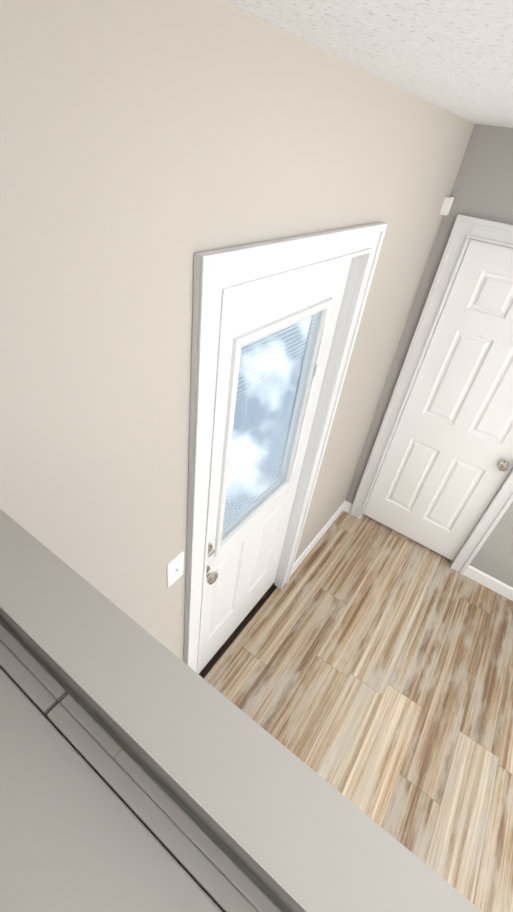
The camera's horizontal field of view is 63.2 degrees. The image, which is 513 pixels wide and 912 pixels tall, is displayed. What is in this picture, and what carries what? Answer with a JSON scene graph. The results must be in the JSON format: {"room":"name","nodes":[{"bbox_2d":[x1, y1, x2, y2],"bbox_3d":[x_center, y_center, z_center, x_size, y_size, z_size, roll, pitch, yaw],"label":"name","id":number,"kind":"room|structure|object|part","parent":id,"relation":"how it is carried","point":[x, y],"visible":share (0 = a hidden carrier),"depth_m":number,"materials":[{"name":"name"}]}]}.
{"room":"entryway","nodes":[
{"label":"entryway","id":0,"kind":"room"},
{"bbox_2d":[0,0,473,661],"bbox_3d":[-0.146,0.157,1.531,0.150,2.440,3.533,28,41,23],"label":"wall","id":1,"kind":"structure","parent":0,"point":[148,148],"depth_m":0.76,"materials":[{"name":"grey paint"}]},
{"bbox_2d":[167,551,183,586],"bbox_3d":[-0.253,0.363,1.323,0.017,0.116,0.072,28,41,23],"label":"light switch","id":2,"kind":"object","parent":1,"relation":"attached to","point":[175,569],"visible":1,"depth_m":1.31,"materials":[{"name":"white plastic"}]},
{"bbox_2d":[201,585,276,677],"bbox_3d":[-0.153,0.997,2.443,0.140,0.010,0.806,28,41,23],"label":"door sill","id":3,"kind":"structure","parent":1,"relation":"attached to","point":[231,641],"depth_m":2.40,"materials":[{"name":"brown metal"}]},
{"bbox_2d":[199,258,351,672],"bbox_3d":[0.006,0.233,1.815,0.102,1.988,0.800,28,41,23],"label":"exterior door","id":4,"kind":"structure","parent":1,"relation":"in","point":[243,556],"depth_m":1.61,"materials":[{"name":"white paint"}]},
{"bbox_3d":[-0.174,0.413,1.581,0.057,0.196,0.062,28,41,23],"label":"knob","id":5,"kind":"part","parent":4,"relation":"part of","materials":[{"name":"silver metal"}]},
{"bbox_2d":[199,583,274,675],"bbox_3d":[-0.113,1.003,2.413,0.007,0.030,0.792,28,41,23],"label":"door sweep","id":6,"kind":"object","parent":4,"relation":"attached to","point":[233,633],"depth_m":2.39,"materials":[{"name":"black rubber"}]},
{"bbox_3d":[0.032,-0.097,1.580,0.032,0.832,0.512,28,41,23],"label":"glass","id":7,"kind":"part","parent":4,"relation":"part of","materials":[{"name":"clear glass"}]},
{"bbox_2d":[222,312,318,536],"bbox_3d":[0.031,-0.097,1.580,0.016,0.826,0.502,28,41,23],"label":"door blinds","id":8,"kind":"object","parent":4,"relation":"attached to","point":[255,498],"visible":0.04,"depth_m":1.63,"materials":[{"name":"white plastic"}]},
{"bbox_2d":[292,327,325,471],"bbox_3d":[0.215,-0.199,1.748,0.010,0.700,0.016,28,41,23],"label":"slider","id":9,"kind":"object","parent":4,"relation":"attached to","point":[316,370],"visible":0.96,"depth_m":1.68,"materials":[{"name":"white plastic"}]},
{"bbox_2d":[184,222,386,673],"bbox_3d":[-0.015,0.186,1.802,0.176,2.096,0.988,28,41,23],"label":"door frame","id":10,"kind":"structure","parent":1,"relation":"attached to","point":[220,275],"depth_m":1.22,"materials":[{"name":"white wood"}]},
{"bbox_2d":[290,500,345,575],"bbox_3d":[0.452,0.584,3.025,0.014,0.095,0.874,28,41,23],"label":"baseboard","id":11,"kind":"structure","parent":1,"relation":"attached to","point":[312,544],"depth_m":2.98,"materials":[{"name":"white wood"}]},
{"bbox_2d":[440,196,453,214],"bbox_3d":[0.927,-1.217,2.031,0.026,0.075,0.068,28,41,23],"label":"detector","id":12,"kind":"object","parent":1,"relation":"attached to","point":[447,205],"visible":1,"depth_m":2.01,"materials":[{"name":"white plastic"}]},
{"bbox_2d":[204,511,512,911],"bbox_3d":[2.141,2.428,1.119,6.140,0.080,3.533,28,41,23],"label":"floor","id":13,"kind":"structure","parent":0,"point":[364,663],"depth_m":2.25,"materials":[{"name":"wood"}]},
{"bbox_2d":[222,0,512,127],"bbox_3d":[2.442,0.442,-0.419,6.140,0.100,3.533,28,41,23],"label":"ceiling","id":14,"kind":"structure","parent":0,"point":[455,57],"depth_m":0.70,"materials":[{"name":"paint"}]},
{"bbox_2d":[345,124,512,587],"bbox_3d":[3.314,0.713,1.490,5.990,2.440,0.150,28,41,23],"label":"wall","id":15,"kind":"structure","parent":0,"point":[482,188],"depth_m":2.10,"materials":[{"name":"grey paint"}]},
{"bbox_2d":[343,501,351,512],"bbox_3d":[0.726,0.406,3.308,0.057,0.095,0.014,28,41,23],"label":"baseboard","id":16,"kind":"structure","parent":15,"relation":"attached to","point":[347,507],"depth_m":3.30,"materials":[{"name":"white wood"}]},
{"bbox_2d":[349,214,512,574],"bbox_3d":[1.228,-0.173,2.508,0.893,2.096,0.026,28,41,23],"label":"trim","id":17,"kind":"structure","parent":15,"relation":"attached to","point":[465,229],"depth_m":2.50,"materials":[{"name":"white wood"}]},
{"bbox_2d":[363,239,512,560],"bbox_3d":[1.239,-0.161,2.545,0.705,1.965,0.092,28,41,23],"label":"closet door","id":18,"kind":"structure","parent":15,"relation":"in","point":[447,466],"depth_m":2.53,"materials":[{"name":"white paint"}]},
{"bbox_3d":[1.463,0.060,2.478,0.062,0.062,0.057,28,41,23],"label":"knob","id":19,"kind":"part","parent":18,"relation":"part of","materials":[{"name":"silver metal"}]},
{"bbox_2d":[463,565,512,600],"bbox_3d":[3.459,1.845,1.986,4.876,0.095,0.014,28,41,23],"label":"baseboard","id":20,"kind":"structure","parent":15,"relation":"attached to","point":[490,582],"depth_m":2.87,"materials":[{"name":"white wood"}]},
{"bbox_3d":[1.389,2.228,-0.843,5.990,2.440,0.150,28,41,23],"label":"wall","id":21,"kind":"structure","parent":0,"visible":0},
{"bbox_2d":[0,509,481,911],"bbox_3d":[-0.349,0.402,0.113,0.905,0.245,0.822,28,41,23],"label":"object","id":22,"kind":"object","parent":21,"relation":"attached to","point":[142,769],"visible":1,"depth_m":0.26,"materials":[{"name":"gray paint"}]}
]}

